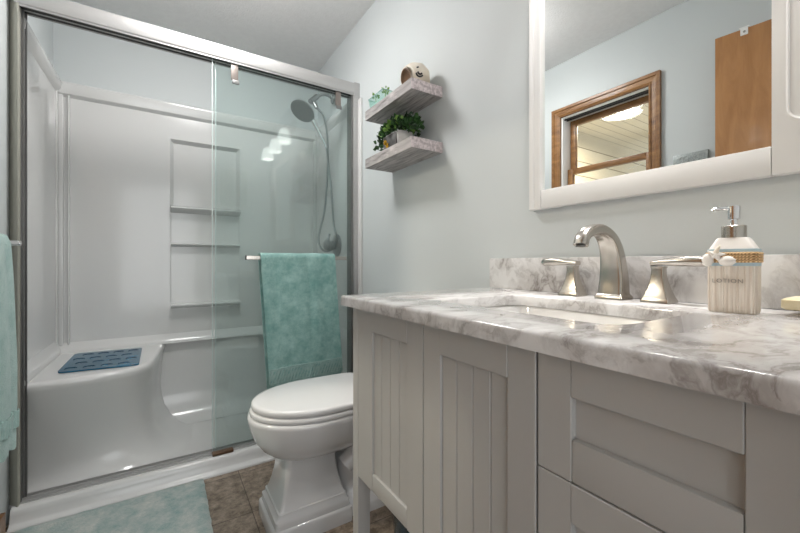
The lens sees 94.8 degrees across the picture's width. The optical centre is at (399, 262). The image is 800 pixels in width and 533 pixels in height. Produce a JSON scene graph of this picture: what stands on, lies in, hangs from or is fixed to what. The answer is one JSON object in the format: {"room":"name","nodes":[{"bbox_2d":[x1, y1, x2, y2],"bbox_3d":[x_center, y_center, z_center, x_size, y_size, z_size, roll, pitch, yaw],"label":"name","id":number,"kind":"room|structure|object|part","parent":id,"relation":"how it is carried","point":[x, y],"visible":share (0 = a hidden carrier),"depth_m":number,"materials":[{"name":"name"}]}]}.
{"room":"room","nodes":[
{"label":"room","id":0,"kind":"room"},
{"bbox_2d":[0,0,52,526],"bbox_3d":[-0.706,-0.210,0.074,0.130,2.360,4.285,0,0,-33],"label":"wall","id":1,"kind":"structure","parent":0,"point":[42,29],"depth_m":1.34,"materials":[{"name":"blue paint"}]},
{"bbox_2d":[0,512,5,532],"bbox_3d":[-0.906,0.927,0.522,0.014,0.085,1.855,0,0,-33],"label":"baseboard","id":2,"kind":"structure","parent":1,"relation":"attached to","point":[2,515],"depth_m":1.29,"materials":[{"name":"brown wood"}]},
{"bbox_2d":[10,240,21,245],"bbox_3d":[-1.153,-0.065,0.971,0.079,0.044,0.637,0,0,-33],"label":"towel rail","id":3,"kind":"object","parent":1,"relation":"attached to","point":[13,242],"visible":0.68,"depth_m":1.23,"materials":[{"name":"silver metal"}]},
{"bbox_2d":[0,233,19,462],"bbox_3d":[-1.113,0.244,0.980,0.064,0.664,0.412,0,0,-33],"label":"bath towel","id":4,"kind":"object","parent":3,"relation":"hanging from","point":[9,414],"visible":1,"depth_m":1.09,"materials":[{"name":"teal fabric"}]},
{"bbox_3d":[-1.095,0.485,0.989,0.020,0.060,0.408,0,0,-33],"label":"ruffled trim","id":5,"kind":"part","parent":4,"relation":"part of","materials":[{"name":"teal fabric"}]},
{"bbox_3d":[-1.126,-0.065,0.987,0.013,0.013,0.635,0,0,-33],"label":"rail","id":6,"kind":"part","parent":3,"relation":"part of","materials":[{"name":"silver metal"}]},
{"bbox_2d":[53,0,317,130],"bbox_3d":[-1.289,-0.210,2.315,1.560,2.360,0.120,0,0,-33],"label":"wall","id":7,"kind":"structure","parent":0,"point":[82,57],"depth_m":2.19,"materials":[{"name":"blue paint"}]},
{"bbox_2d":[6,460,393,532],"bbox_3d":[-0.084,1.010,0.540,1.680,0.080,4.400,0,0,-33],"label":"floor","id":8,"kind":"structure","parent":0,"point":[233,498],"depth_m":1.46,"materials":[{"name":"brown tile"}]},
{"bbox_2d":[12,479,212,532],"bbox_3d":[-0.953,0.959,1.198,0.611,0.022,0.655,0,0,-33],"label":"bath rug","id":9,"kind":"object","parent":8,"relation":"on","point":[183,508],"visible":1,"depth_m":1.37,"materials":[{"name":"teal fabric"}]},
{"bbox_2d":[7,18,362,532],"bbox_3d":[-1.026,0.018,1.979,1.480,1.905,0.730,0,0,-33],"label":"shower stall","id":10,"kind":"object","parent":8,"relation":"on","point":[119,185],"visible":0.8,"depth_m":2.06,"materials":[{"name":"white plastic"}]},
{"bbox_3d":[-1.613,-0.005,1.657,0.044,1.860,0.640,0,0,-33],"label":"panel","id":11,"kind":"part","parent":10,"relation":"part of","materials":[{"name":"white plastic"}]},
{"bbox_2d":[58,348,141,372],"bbox_3d":[-1.421,0.465,1.774,0.285,0.008,0.407,0,0,-33],"label":"bath mat","id":12,"kind":"object","parent":10,"relation":"on","point":[98,360],"visible":1,"depth_m":1.74,"materials":[{"name":"blue rubber"}]},
{"bbox_3d":[-1.381,0.697,1.799,0.689,0.454,0.602,0,0,-33],"label":"corner seat","id":13,"kind":"part","parent":10,"relation":"part of","materials":[{"name":"white plastic"}]},
{"bbox_3d":[-1.194,-0.230,2.287,1.390,1.400,0.030,0,0,-33],"label":"panel","id":14,"kind":"part","parent":10,"relation":"part of","materials":[{"name":"white plastic"}]},
{"bbox_2d":[171,243,239,247],"bbox_3d":[-1.189,-0.101,2.263,0.374,0.029,0.074,0,0,-33],"label":"shelf","id":15,"kind":"object","parent":10,"relation":"attached to","point":[173,245],"depth_m":2.24,"materials":[{"name":"white plastic"}]},
{"bbox_2d":[171,300,240,308],"bbox_3d":[-1.186,0.261,2.259,0.374,0.038,0.084,0,0,-33],"label":"shelf","id":16,"kind":"object","parent":10,"relation":"attached to","point":[175,304],"depth_m":2.25,"materials":[{"name":"white plastic"}]},
{"bbox_2d":[171,205,240,216],"bbox_3d":[-1.183,-0.308,2.255,0.374,0.045,0.094,0,0,-33],"label":"shelf","id":17,"kind":"object","parent":10,"relation":"attached to","point":[176,210],"depth_m":2.24,"materials":[{"name":"white plastic"}]},
{"bbox_2d":[291,93,336,251],"bbox_3d":[-0.534,-0.577,2.293,0.280,1.027,0.155,0,0,-33],"label":"shower head","id":18,"kind":"object","parent":10,"relation":"attached to","point":[301,109],"visible":0.98,"depth_m":2.32},
{"bbox_3d":[-0.535,-0.847,2.320,0.171,0.232,0.038,0,0,-42],"label":"handle","id":19,"kind":"part","parent":18,"relation":"part of","materials":[{"name":"silver metal"}]},
{"bbox_3d":[-0.487,-1.059,2.359,0.131,0.062,0.060,0,0,-33],"label":"shower arm","id":20,"kind":"part","parent":18,"relation":"part of","materials":[{"name":"grey metal"}]},
{"bbox_3d":[-0.445,-0.005,2.403,0.044,1.860,0.640,0,0,-33],"label":"panel","id":21,"kind":"part","parent":10,"relation":"part of","materials":[{"name":"white plastic"}]},
{"bbox_2d":[323,234,341,255],"bbox_3d":[-0.437,-0.109,2.314,0.086,0.149,0.146,0,0,-33],"label":"shower valve","id":22,"kind":"object","parent":10,"relation":"attached to","point":[328,245],"visible":0.97,"depth_m":2.29,"materials":[{"name":"grey metal"}]},
{"bbox_3d":[-0.441,-0.129,2.311,0.076,0.110,0.068,0,0,-33],"label":"lever handle","id":23,"kind":"part","parent":22,"relation":"part of","materials":[{"name":"grey metal"}]},
{"bbox_2d":[247,372,384,532],"bbox_3d":[-0.249,0.588,1.485,0.685,0.765,0.394,0,0,-33],"label":"toilet","id":24,"kind":"object","parent":8,"relation":"on","point":[306,425],"visible":0.52,"depth_m":1.31,"materials":[{"name":"white ceramic"}]},
{"bbox_3d":[-0.327,0.628,1.434,0.498,0.159,0.374,0,0,-33],"label":"bowl","id":25,"kind":"part","parent":24,"relation":"part of","materials":[{"name":"white ceramic"}]},
{"bbox_3d":[-0.321,0.515,1.439,0.488,0.024,0.364,0,0,-33],"label":"lid","id":26,"kind":"part","parent":24,"relation":"part of","materials":[{"name":"white plastic"}]},
{"bbox_2d":[393,514,408,532],"bbox_3d":[0.062,0.846,1.203,0.190,0.248,0.190,0,0,-33],"label":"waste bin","id":27,"kind":"object","parent":8,"relation":"on","point":[398,527],"visible":0.02,"depth_m":1.15,"materials":[{"name":"grey metal"}]},
{"bbox_2d":[353,308,799,532],"bbox_3d":[0.334,0.540,0.716,0.536,0.860,0.848,0,0,-33],"label":"vanity cabinet","id":28,"kind":"object","parent":8,"relation":"on","point":[453,432],"visible":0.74,"depth_m":0.46,"materials":[{"name":"beige paint"}]},
{"bbox_3d":[-0.097,0.540,0.926,0.034,0.860,0.030,0,0,-33],"label":"leg","id":29,"kind":"part","parent":28,"relation":"part of","materials":[{"name":"beige paint"}]},
{"bbox_3d":[-0.016,0.322,0.789,0.012,0.328,0.146,0,0,-33],"label":"panel","id":30,"kind":"part","parent":28,"relation":"part of","materials":[{"name":"beige paint"}]},
{"bbox_3d":[-0.022,0.318,0.796,0.021,0.414,0.268,0,0,-33],"label":"door","id":31,"kind":"part","parent":28,"relation":"part of","materials":[{"name":"beige paint"}]},
{"bbox_3d":[0.119,0.322,0.579,0.012,0.328,0.150,0,0,-33],"label":"panel","id":32,"kind":"part","parent":28,"relation":"part of","materials":[{"name":"beige paint"}]},
{"bbox_3d":[0.116,0.318,0.579,0.021,0.414,0.242,0,0,-33],"label":"door","id":33,"kind":"part","parent":28,"relation":"part of","materials":[{"name":"beige paint"}]},
{"bbox_2d":[341,254,799,414],"bbox_3d":[0.327,0.048,0.715,0.559,0.123,0.912,0,0,-33],"label":"countertop","id":34,"kind":"structure","parent":28,"relation":"on","point":[752,359],"depth_m":0.51,"materials":[{"name":"white stone"}]},
{"bbox_2d":[541,258,587,296],"bbox_3d":[0.420,0.035,0.959,0.048,0.097,0.116,0,0,-33],"label":"handle","id":35,"kind":"object","parent":34,"relation":"on","point":[572,286],"visible":1,"depth_m":0.92,"materials":[{"name":"silver metal"}]},
{"bbox_3d":[0.418,-0.002,0.965,0.030,0.021,0.103,0,0,-33],"label":"lever","id":36,"kind":"part","parent":35,"relation":"part of","materials":[{"name":"silver metal"}]},
{"bbox_2d":[483,305,652,323],"bbox_3d":[0.294,0.171,0.724,0.312,0.122,0.436,0,0,-33],"label":"sink basin","id":37,"kind":"object","parent":34,"relation":"in","point":[541,311],"visible":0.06,"depth_m":0.83,"materials":[{"name":"white ceramic"}]},
{"bbox_2d":[573,224,632,300],"bbox_3d":[0.443,0.000,0.817,0.168,0.168,0.062,0,0,-33],"label":"sink faucet","id":38,"kind":"object","parent":34,"relation":"on","point":[614,277],"visible":1,"depth_m":0.82,"materials":[{"name":"silver metal"}]},
{"bbox_2d":[640,256,707,303],"bbox_3d":[0.558,0.035,0.742,0.048,0.097,0.116,0,0,-33],"label":"handle","id":39,"kind":"object","parent":34,"relation":"on","point":[658,291],"visible":0.94,"depth_m":0.75,"materials":[{"name":"silver metal"}]},
{"bbox_3d":[0.564,-0.002,0.738,0.030,0.021,0.103,0,0,-33],"label":"lever","id":40,"kind":"part","parent":39,"relation":"part of","materials":[{"name":"silver metal"}]},
{"bbox_2d":[702,205,763,314],"bbox_3d":[0.562,-0.006,0.621,0.065,0.180,0.072,0,0,-33],"label":"soap dispenser","id":41,"kind":"object","parent":34,"relation":"on","point":[734,261],"visible":1,"depth_m":0.61,"materials":[{"name":"ceramic"}]},
{"bbox_2d":[781,296,799,310],"bbox_3d":[0.664,0.070,0.546,0.077,0.028,0.126,0,0,-33],"label":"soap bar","id":42,"kind":"object","parent":34,"relation":"on","point":[789,303],"visible":1,"depth_m":0.57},
{"bbox_3d":[0.252,0.323,0.373,0.009,0.037,0.155,0,0,-33],"label":"panel","id":43,"kind":"part","parent":28,"relation":"part of","materials":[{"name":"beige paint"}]},
{"bbox_3d":[0.256,0.324,0.360,0.021,0.132,0.270,0,0,-33],"label":"drawer","id":44,"kind":"part","parent":28,"relation":"part of","materials":[{"name":"beige paint"}]},
{"bbox_3d":[0.252,0.182,0.373,0.009,0.051,0.155,0,0,-33],"label":"panel","id":45,"kind":"part","parent":28,"relation":"part of","materials":[{"name":"beige paint"}]},
{"bbox_3d":[0.256,0.184,0.360,0.021,0.146,0.270,0,0,-33],"label":"drawer","id":46,"kind":"part","parent":28,"relation":"part of","materials":[{"name":"beige paint"}]},
{"bbox_2d":[71,0,374,71],"bbox_3d":[-0.084,-1.430,0.540,1.680,0.080,4.400,0,0,-33],"label":"ceiling","id":47,"kind":"structure","parent":0,"point":[301,33],"depth_m":2.11,"materials":[{"name":"white paint"}]},
{"bbox_2d":[212,59,346,451],"bbox_3d":[-0.569,-0.041,1.899,0.715,1.849,0.097,0,0,-33],"label":"door","id":48,"kind":"structure","parent":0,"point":[234,67],"depth_m":1.75,"materials":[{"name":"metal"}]},
{"bbox_2d":[258,253,342,388],"bbox_3d":[-0.493,0.292,1.884,0.434,0.682,0.073,0,0,-33],"label":"hand towel","id":49,"kind":"object","parent":48,"relation":"hanging from","point":[302,339],"visible":0.98,"depth_m":1.85,"materials":[{"name":"teal fabric"}]},
{"bbox_2d":[318,0,799,293],"bbox_3d":[0.574,-0.210,0.960,0.120,2.360,4.400,0,0,-33],"label":"wall","id":50,"kind":"structure","parent":0,"point":[437,222],"depth_m":1.33,"materials":[{"name":"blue paint"}]},
{"bbox_2d":[9,0,359,506],"bbox_3d":[-0.853,-0.064,1.754,1.430,1.933,0.076,0,0,-33],"label":"shower door frame","id":51,"kind":"object","parent":50,"relation":"attached to","point":[64,12],"visible":0.84,"depth_m":1.49,"materials":[{"name":"metal"}]},
{"bbox_2d":[365,77,441,124],"bbox_3d":[0.003,-0.684,1.601,0.152,0.043,0.385,0,0,-33],"label":"floating shelf","id":52,"kind":"object","parent":50,"relation":"attached to","point":[415,94],"visible":0.86,"depth_m":1.52,"materials":[{"name":"grey wood"}]},
{"bbox_2d":[368,86,391,106],"bbox_3d":[-0.079,-0.747,1.683,0.081,0.080,0.141,0,0,-33],"label":"planter","id":53,"kind":"object","parent":52,"relation":"on","point":[387,90],"visible":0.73,"depth_m":1.66,"materials":[{"name":"green plant"}]},
{"bbox_2d":[400,62,429,84],"bbox_3d":[0.064,-0.758,1.506,0.115,0.106,0.130,0,0,-33],"label":"shell ornament","id":54,"kind":"object","parent":52,"relation":"on","point":[420,71],"visible":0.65,"depth_m":1.46,"materials":[{"name":"white ceramic"}]},
{"bbox_2d":[365,136,441,172],"bbox_3d":[0.003,-0.462,1.601,0.152,0.043,0.385,0,0,-33],"label":"floating shelf","id":55,"kind":"object","parent":50,"relation":"attached to","point":[411,150],"visible":1,"depth_m":1.53,"materials":[{"name":"grey wood"}]},
{"bbox_2d":[373,111,424,150],"bbox_3d":[-0.012,-0.562,1.590,0.157,0.158,0.337,0,0,-33],"label":"potted plant","id":56,"kind":"object","parent":55,"relation":"on","point":[389,134],"visible":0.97,"depth_m":1.53,"materials":[{"name":"green plant"}]},
{"bbox_3d":[-0.010,-0.513,1.576,0.080,0.058,0.143,0,0,-33],"label":"pot","id":57,"kind":"part","parent":56,"relation":"part of","materials":[{"name":"grey ceramic"}]},
{"bbox_2d":[490,254,799,310],"bbox_3d":[0.554,0.035,0.860,0.020,0.098,0.912,0,0,-33],"label":"backsplash","id":58,"kind":"structure","parent":50,"relation":"attached to","point":[780,274],"depth_m":0.84,"materials":[{"name":"grey stone"}]},
{"bbox_2d":[529,0,799,210],"bbox_3d":[0.596,-0.558,0.785,0.030,0.804,0.762,0,0,-33],"label":"framed mirror","id":59,"kind":"object","parent":50,"relation":"attached to","point":[628,98],"visible":1,"depth_m":0.82,"materials":[{"name":"white mirror"}]},
{"bbox_3d":[0.545,-0.182,0.866,0.025,0.052,0.477,0,0,-33],"label":"frame rail","id":60,"kind":"part","parent":59,"relation":"part of","materials":[{"name":"white paint"}]},
{"bbox_3d":[0.738,-0.558,0.564,0.025,0.804,0.237,0,0,-33],"label":"panel","id":61,"kind":"part","parent":59,"relation":"part of","materials":[{"name":"white paint"}]}
]}

